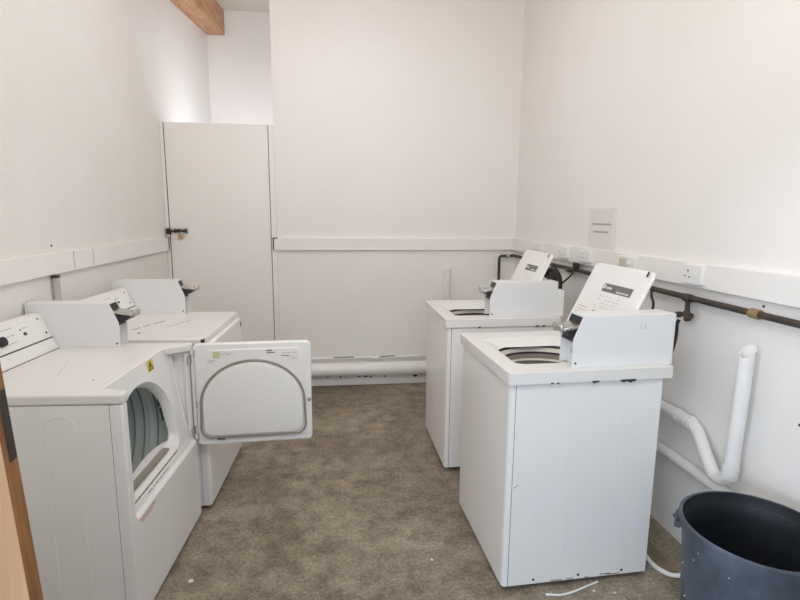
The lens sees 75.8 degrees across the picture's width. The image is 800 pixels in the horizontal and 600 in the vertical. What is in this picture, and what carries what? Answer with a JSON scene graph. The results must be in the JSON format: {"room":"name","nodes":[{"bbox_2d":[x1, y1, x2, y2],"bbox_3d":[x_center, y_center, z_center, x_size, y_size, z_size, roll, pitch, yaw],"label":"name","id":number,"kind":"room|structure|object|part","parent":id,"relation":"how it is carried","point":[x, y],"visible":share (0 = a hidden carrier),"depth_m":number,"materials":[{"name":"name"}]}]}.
{"room":"laundry","nodes":[
{"label":"laundry","id":0,"kind":"room"},
{"bbox_2d":[0,0,210,321],"bbox_3d":[-1.870,-0.937,3.099,0.150,3.826,5.982,-1,9,-7],"label":"wall","id":1,"kind":"structure","parent":0,"point":[86,86],"depth_m":2.92,"materials":[{"name":"white paint"}]},
{"bbox_2d":[51,275,61,300],"bbox_3d":[-1.702,0.471,2.627,0.032,1.204,0.034,-1,9,-7],"label":"conduit","id":2,"kind":"object","parent":1,"relation":"attached to","point":[55,278],"visible":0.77,"depth_m":2.53,"materials":[{"name":"grey plastic"}]},
{"bbox_2d":[0,237,169,285],"bbox_3d":[-1.688,-0.159,2.394,0.024,0.108,3.745,-1,9,-7],"label":"trim","id":3,"kind":"structure","parent":1,"relation":"attached to","point":[18,269],"depth_m":2.68,"materials":[{"name":"grey"}]},
{"bbox_2d":[207,10,272,124],"bbox_3d":[-1.349,-1.389,6.065,1.601,3.760,0.150,-1,9,-7],"label":"wall","id":4,"kind":"structure","parent":0,"point":[239,60],"depth_m":5.74,"materials":[{"name":"white paint"}]},
{"bbox_2d":[216,0,269,11],"bbox_3d":[-0.306,-2.470,3.035,3.278,0.758,5.982,-1,9,-7],"label":"ceiling","id":5,"kind":"structure","parent":0,"point":[235,5],"depth_m":5.43,"materials":[{"name":"paint"}]},
{"bbox_2d":[170,0,224,34],"bbox_3d":[-1.715,-2.332,3.106,0.194,0.839,5.252,-1,9,-7],"label":"ceiling beam","id":6,"kind":"structure","parent":5,"relation":"attached to","point":[208,15],"depth_m":5.02,"materials":[{"name":"brown wood"}]},
{"bbox_2d":[269,0,525,362],"bbox_3d":[-0.011,-1.015,4.463,2.089,3.563,0.150,-1,9,-7],"label":"wall","id":7,"kind":"structure","parent":0,"point":[392,118],"depth_m":4.35,"materials":[{"name":"white paint"}]},
{"bbox_2d":[159,120,279,341],"bbox_3d":[-1.486,-0.331,4.325,0.887,2.238,0.091,-1,9,-7],"label":"door","id":8,"kind":"structure","parent":7,"relation":"in","point":[219,178],"depth_m":4.26,"materials":[{"name":"grey"}]},
{"bbox_3d":[-1.810,-0.568,4.239,0.120,0.048,0.006,-1,9,-7],"label":"plate","id":9,"kind":"part","parent":8,"relation":"part of","materials":[{"name":"black metal"}]},
{"bbox_2d":[311,374,425,385],"bbox_3d":[-0.013,0.710,4.662,2.087,0.095,0.022,-1,9,-7],"label":"baseboard","id":10,"kind":"structure","parent":7,"relation":"attached to","point":[408,378],"depth_m":4.62,"materials":[{"name":"grey"}]},
{"bbox_2d":[311,360,425,376],"bbox_3d":[-0.010,0.607,4.589,2.057,0.120,0.120,-1,9,-7],"label":"pipe","id":11,"kind":"object","parent":7,"relation":"attached to","point":[389,367],"visible":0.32,"depth_m":4.51,"materials":[{"name":"white plastic"}]},
{"bbox_2d":[311,353,426,359],"bbox_3d":[-0.015,0.504,4.614,2.057,0.062,0.047,-1,9,-7],"label":"pipe","id":12,"kind":"object","parent":7,"relation":"attached to","point":[375,357],"visible":0.65,"depth_m":4.57,"materials":[{"name":"white plastic"}]},
{"bbox_2d":[272,238,512,249],"bbox_3d":[-0.034,-0.486,4.459,2.096,0.105,0.026,-1,9,-7],"label":"trim","id":13,"kind":"structure","parent":7,"relation":"attached to","point":[278,243],"depth_m":4.44,"materials":[{"name":"grey"}]},
{"bbox_2d":[444,268,450,299],"bbox_3d":[0.415,0.092,4.590,0.058,0.745,0.058,-1,9,-7],"label":"standpipe","id":14,"kind":"object","parent":7,"relation":"attached to","point":[447,271],"visible":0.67,"depth_m":4.53,"materials":[{"name":"white plastic"}]},
{"bbox_2d":[154,383,680,599],"bbox_3d":[-0.158,1.347,1.456,9.000,0.120,10.452,-1,9,-7],"label":"floor","id":15,"kind":"structure","parent":0,"point":[360,507],"depth_m":2.48,"materials":[{"name":"carpet"}]},
{"bbox_2d":[0,364,43,599],"bbox_3d":[-0.585,0.318,0.707,0.239,2.150,0.021,-1,9,-7],"label":"door","id":16,"kind":"structure","parent":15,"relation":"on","point":[19,574],"depth_m":0.70,"materials":[{"name":"wood"}]},
{"bbox_3d":[-0.528,0.169,0.690,0.008,0.100,0.016,-1,9,-7],"label":"strike plate","id":17,"kind":"part","parent":16,"relation":"part of","materials":[{"name":"metal"}]},
{"bbox_2d":[0,300,311,599],"bbox_3d":[-1.040,0.600,2.177,1.246,1.108,0.789,0,9,-4],"label":"dryer","id":18,"kind":"object","parent":15,"relation":"on","point":[106,433],"visible":0.98,"depth_m":2.08,"materials":[{"name":"white metal"}]},
{"bbox_3d":[-1.558,0.165,2.011,0.030,0.042,0.040,0,9,-4],"label":"timer knob","id":19,"kind":"part","parent":18,"relation":"part of","materials":[{"name":"black plastic"}]},
{"bbox_3d":[-1.298,0.774,1.795,0.610,0.843,0.011,0,9,-4],"label":"panel","id":20,"kind":"part","parent":18,"relation":"part of","materials":[{"name":"white metal"}]},
{"bbox_3d":[-1.495,0.011,2.339,0.364,0.006,0.076,0,9,-4],"label":"panel","id":21,"kind":"part","parent":18,"relation":"part of","materials":[{"name":"white"}]},
{"bbox_3d":[-1.475,0.115,2.317,0.400,0.205,0.004,0,9,-4],"label":"panel","id":22,"kind":"part","parent":18,"relation":"part of","materials":[{"name":"white metal"}]},
{"bbox_3d":[-1.480,0.102,2.395,0.400,0.205,0.003,0,9,-4],"label":"panel","id":23,"kind":"part","parent":18,"relation":"part of","materials":[{"name":"white metal"}]},
{"bbox_3d":[-1.309,0.156,2.375,0.006,0.108,0.076,0,9,-4],"label":"cash box door","id":24,"kind":"part","parent":18,"relation":"part of","materials":[{"name":"white metal"}]},
{"bbox_3d":[-1.213,0.057,2.364,0.014,0.028,0.056,0,9,-4],"label":"push handle","id":25,"kind":"part","parent":18,"relation":"part of","materials":[{"name":"silver metal"}]},
{"bbox_3d":[-1.027,0.517,2.133,0.080,0.514,0.700,0,9,-4],"label":"recess panel","id":26,"kind":"part","parent":18,"relation":"part of","materials":[{"name":"white metal"}]},
{"bbox_3d":[-0.988,0.716,2.166,0.032,0.843,0.719,0,9,-4],"label":"panel","id":27,"kind":"part","parent":18,"relation":"part of","materials":[{"name":"white metal"}]},
{"bbox_3d":[-1.344,0.659,2.492,0.610,0.843,0.011,0,9,-4],"label":"panel","id":28,"kind":"part","parent":18,"relation":"part of","materials":[{"name":"white metal"}]},
{"bbox_2d":[82,279,242,505],"bbox_3d":[-1.329,0.477,2.897,0.739,1.111,0.740,0,9,-5],"label":"dryer","id":29,"kind":"object","parent":15,"relation":"on","point":[163,304],"visible":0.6,"depth_m":2.92,"materials":[{"name":"white metal"}]},
{"bbox_3d":[-1.532,-0.120,3.116,0.379,0.006,0.076,0,9,-5],"label":"panel","id":30,"kind":"part","parent":29,"relation":"part of","materials":[{"name":"white metal"}]},
{"bbox_3d":[-1.511,-0.016,3.095,0.415,0.205,0.003,0,9,-5],"label":"panel","id":31,"kind":"part","parent":29,"relation":"part of","materials":[{"name":"white metal"}]},
{"bbox_3d":[-1.518,-0.029,3.173,0.415,0.205,0.003,0,9,-5],"label":"panel","id":32,"kind":"part","parent":29,"relation":"part of","materials":[{"name":"white metal"}]},
{"bbox_3d":[-1.315,0.646,2.562,0.610,0.846,0.011,0,9,-5],"label":"panel","id":33,"kind":"part","parent":29,"relation":"part of","materials":[{"name":"white metal"}]},
{"bbox_3d":[-1.011,0.587,2.938,0.032,0.846,0.719,0,9,-5],"label":"panel","id":34,"kind":"part","parent":29,"relation":"part of","materials":[{"name":"white metal"}]},
{"bbox_3d":[-0.979,0.388,2.918,0.028,0.465,0.640,0,9,-5],"label":"door","id":35,"kind":"part","parent":29,"relation":"part of","materials":[{"name":"white metal"}]},
{"bbox_2d":[425,250,564,467],"bbox_3d":[0.571,0.333,3.323,0.717,1.285,0.674,-1,9,-7],"label":"washing machine","id":36,"kind":"object","parent":15,"relation":"on","point":[525,302],"visible":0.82,"depth_m":3.02,"materials":[{"name":"white metal"}]},
{"bbox_3d":[0.237,0.526,3.316,0.024,0.857,0.649,-1,9,-7],"label":"panel","id":37,"kind":"part","parent":36,"relation":"part of","materials":[{"name":"white metal"}]},
{"bbox_2d":[455,313,488,315],"bbox_3d":[0.513,0.138,3.268,0.432,0.032,0.432,-1,9,-7],"label":"tub","id":38,"kind":"object","parent":36,"relation":"in","point":[459,314],"depth_m":3.46,"materials":[{"name":"grey metal"}]},
{"bbox_3d":[0.596,0.573,3.044,0.612,0.857,0.010,-1,9,-7],"label":"panel","id":39,"kind":"part","parent":36,"relation":"part of","materials":[{"name":"white metal"}]},
{"bbox_3d":[0.712,-0.021,3.102,0.410,0.205,0.003,-1,9,-7],"label":"panel","id":40,"kind":"part","parent":36,"relation":"part of","materials":[{"name":"white metal"}]},
{"bbox_3d":[0.725,-0.004,3.003,0.410,0.205,0.004,-1,9,-7],"label":"panel","id":41,"kind":"part","parent":36,"relation":"part of","materials":[{"name":"white metal"}]},
{"bbox_3d":[0.737,-0.110,3.039,0.374,0.006,0.099,-1,9,-7],"label":"panel","id":42,"kind":"part","parent":36,"relation":"part of","materials":[{"name":"white metal"}]},
{"bbox_3d":[0.798,-0.130,3.270,0.182,0.353,0.432,-1,9,-7],"label":"lid panel","id":43,"kind":"part","parent":36,"relation":"part of","materials":[{"name":"white plastic"}]},
{"bbox_2d":[459,263,675,586],"bbox_3d":[0.704,0.495,2.347,0.712,1.285,0.674,-1,9,-9],"label":"washing machine","id":44,"kind":"object","parent":15,"relation":"on","point":[559,429],"visible":1,"depth_m":2.07,"materials":[{"name":"white metal"}]},
{"bbox_3d":[0.374,0.689,2.330,0.024,0.857,0.649,-1,9,-9],"label":"panel","id":45,"kind":"part","parent":44,"relation":"part of","materials":[{"name":"white metal"}]},
{"bbox_2d":[505,351,567,361],"bbox_3d":[0.650,0.300,2.291,0.432,0.032,0.432,-1,9,-7],"label":"tub","id":46,"kind":"object","parent":44,"relation":"in","point":[516,356],"depth_m":2.48,"materials":[{"name":"grey metal"}]},
{"bbox_2d":[515,360,559,363],"bbox_3d":[0.648,0.518,2.327,0.400,0.394,0.400,-1,9,-7],"label":"tub","id":47,"kind":"object","parent":44,"relation":"in","point":[516,361],"depth_m":2.48,"materials":[{"name":"metal"}]},
{"bbox_3d":[0.621,0.105,2.019,0.014,0.028,0.079,-1,9,-9],"label":"push handle","id":48,"kind":"part","parent":44,"relation":"part of","materials":[{"name":"silver metal"}]},
{"bbox_3d":[0.691,0.203,2.048,0.006,0.108,0.099,-1,9,-9],"label":"cash box door","id":49,"kind":"part","parent":44,"relation":"part of","materials":[{"name":"white metal"}]},
{"bbox_2d":[575,304,586,310],"bbox_3d":[0.871,0.050,2.480,0.025,0.050,0.085,-1,9,-9],"label":"print","id":50,"kind":"object","parent":44,"relation":"attached to","point":[578,307],"depth_m":2.49,"materials":[{"name":"beige"}]},
{"bbox_3d":[0.742,0.735,2.070,0.612,0.857,0.010,-1,9,-9],"label":"panel","id":51,"kind":"part","parent":44,"relation":"part of","materials":[{"name":"white metal"}]},
{"bbox_3d":[0.866,0.143,2.119,0.432,0.205,0.003,-1,9,-9],"label":"panel","id":52,"kind":"part","parent":44,"relation":"part of","materials":[{"name":"white metal"}]},
{"bbox_2d":[594,295,618,308],"bbox_3d":[0.929,0.012,2.314,0.026,0.051,0.161,-1,9,-9],"label":"print","id":53,"kind":"object","parent":44,"relation":"attached to","point":[600,301],"depth_m":2.31,"materials":[{"name":"grey"}]},
{"bbox_3d":[0.928,0.026,2.332,0.182,0.353,0.454,-1,9,-9],"label":"lid panel","id":54,"kind":"part","parent":44,"relation":"part of","materials":[{"name":"white plastic"}]},
{"bbox_2d":[603,284,627,295],"bbox_3d":[0.961,-0.045,2.288,0.010,0.025,0.199,-1,9,-7],"label":"print","id":55,"kind":"object","parent":44,"relation":"attached to","point":[608,289],"depth_m":2.29,"materials":[{"name":"white"}]},
{"bbox_3d":[0.893,0.053,2.056,0.396,0.006,0.099,-1,9,-9],"label":"panel","id":56,"kind":"part","parent":44,"relation":"part of","materials":[{"name":"white metal"}]},
{"bbox_3d":[0.882,0.159,2.019,0.432,0.205,0.003,-1,9,-9],"label":"panel","id":57,"kind":"part","parent":44,"relation":"part of","materials":[{"name":"white metal"}]},
{"bbox_2d":[545,581,597,595],"bbox_3d":[0.709,1.183,2.097,0.251,0.008,0.030,-2,10,-17],"label":"strip","id":58,"kind":"object","parent":15,"relation":"on","point":[595,582],"visible":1,"depth_m":2.08,"materials":[{"name":"white plastic"}]},
{"bbox_2d":[646,554,679,577],"bbox_3d":[1.134,1.149,2.281,0.125,0.020,0.266,-5,11,-31],"label":"hose","id":59,"kind":"object","parent":15,"relation":"on","point":[656,567],"visible":0.51,"depth_m":2.20,"materials":[{"name":"white plastic"}]},
{"bbox_2d":[672,491,799,599],"bbox_3d":[1.095,0.978,1.620,0.429,0.574,0.429,-1,9,-7],"label":"rubbish bin","id":60,"kind":"object","parent":15,"relation":"on","point":[735,546],"visible":1,"depth_m":1.67,"materials":[{"name":"grey plastic"}]},
{"bbox_2d":[514,0,799,543],"bbox_3d":[1.342,-0.733,2.611,0.150,3.630,4.193,-1,9,-7],"label":"wall","id":61,"kind":"structure","parent":0,"point":[680,117],"depth_m":2.31,"materials":[{"name":"white paint"}]},
{"bbox_2d":[534,243,543,252],"bbox_3d":[1.069,-0.401,3.964,0.027,0.074,0.160,-1,9,-7],"label":"wall socket","id":62,"kind":"object","parent":61,"relation":"attached to","point":[539,247],"visible":0.84,"depth_m":3.93,"materials":[{"name":"white plastic"}]},
{"bbox_2d":[557,246,569,257],"bbox_3d":[1.120,-0.331,3.538,0.030,0.077,0.150,-1,9,-7],"label":"wall socket","id":63,"kind":"object","parent":61,"relation":"attached to","point":[562,251],"visible":1,"depth_m":3.51,"materials":[{"name":"white plastic"}]},
{"bbox_2d":[562,262,579,283],"bbox_3d":[1.075,-0.049,3.443,0.057,0.420,0.264,-7,12,-40],"label":"plug","id":64,"kind":"object","parent":61,"relation":"hanging from","point":[575,264],"visible":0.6,"depth_m":3.34,"materials":[{"name":"black plastic"}]},
{"bbox_2d":[579,250,592,262],"bbox_3d":[1.160,-0.276,3.217,0.027,0.072,0.135,-1,9,-7],"label":"wall socket","id":65,"kind":"object","parent":61,"relation":"attached to","point":[584,255],"visible":1,"depth_m":3.19,"materials":[{"name":"white plastic"}]},
{"bbox_2d":[588,207,616,249],"bbox_3d":[1.210,-0.433,3.083,0.005,0.240,0.308,-1,9,-7],"label":"paper notice","id":66,"kind":"object","parent":61,"relation":"attached to","point":[602,221],"visible":1,"depth_m":3.07,"materials":[{"name":"white paper"}]},
{"bbox_2d":[619,255,637,268],"bbox_3d":[1.216,-0.200,2.747,0.030,0.068,0.145,-1,9,-7],"label":"wall socket","id":67,"kind":"object","parent":61,"relation":"attached to","point":[624,261],"visible":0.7,"depth_m":2.72,"materials":[{"name":"white plastic"}]},
{"bbox_2d":[497,254,799,351],"bbox_3d":[1.160,0.064,2.828,0.152,0.369,3.641,-1,9,-7],"label":"pipe","id":68,"kind":"object","parent":61,"relation":"attached to","point":[753,313],"visible":0.68,"depth_m":2.26,"materials":[{"name":"brown metal"}]},
{"bbox_2d":[544,266,561,288],"bbox_3d":[1.026,-0.083,3.428,0.086,0.283,0.247,-1,9,-7],"label":"hose","id":69,"kind":"object","parent":68,"relation":"hanging from","point":[552,273],"visible":0.57,"depth_m":3.37,"materials":[{"name":"black rubber"}]},
{"bbox_2d":[650,289,654,308],"bbox_3d":[1.185,0.176,2.538,0.110,0.463,0.044,3,10,15],"label":"lead","id":70,"kind":"object","parent":68,"relation":"hanging from","point":[651,291],"visible":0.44,"depth_m":2.50,"materials":[{"name":"black rubber"}]},
{"bbox_2d":[675,301,693,320],"bbox_3d":[1.265,0.051,2.282,0.061,0.089,0.058,-1,9,-7],"label":"tap","id":71,"kind":"object","parent":68,"relation":"on","point":[686,314],"depth_m":2.28,"materials":[{"name":"metal"}]},
{"bbox_2d":[513,238,799,307],"bbox_3d":[1.243,-0.194,2.755,0.025,0.106,3.763,-1,9,-7],"label":"cable trunking","id":72,"kind":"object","parent":61,"relation":"attached to","point":[778,288],"depth_m":2.12,"materials":[{"name":"white plastic"}]},
{"bbox_2d":[680,264,705,284],"bbox_3d":[1.279,-0.112,2.246,0.027,0.081,0.130,-1,9,-7],"label":"wall socket","id":73,"kind":"object","parent":61,"relation":"attached to","point":[691,274],"visible":1,"depth_m":2.23,"materials":[{"name":"white plastic"}]},
{"bbox_2d":[656,439,732,491],"bbox_3d":[1.234,0.667,2.814,0.049,0.059,3.400,-1,9,-7],"label":"drain pipe","id":74,"kind":"object","parent":61,"relation":"attached to","point":[680,461],"visible":0.15,"depth_m":2.28,"materials":[{"name":"white plastic"}]},
{"bbox_2d":[660,345,756,485],"bbox_3d":[1.165,0.267,3.125,0.090,0.593,2.444,-1,9,-7],"label":"drain pipe","id":75,"kind":"object","parent":61,"relation":"attached to","point":[730,469],"visible":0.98,"depth_m":1.97,"materials":[{"name":"white plastic"}]}
]}

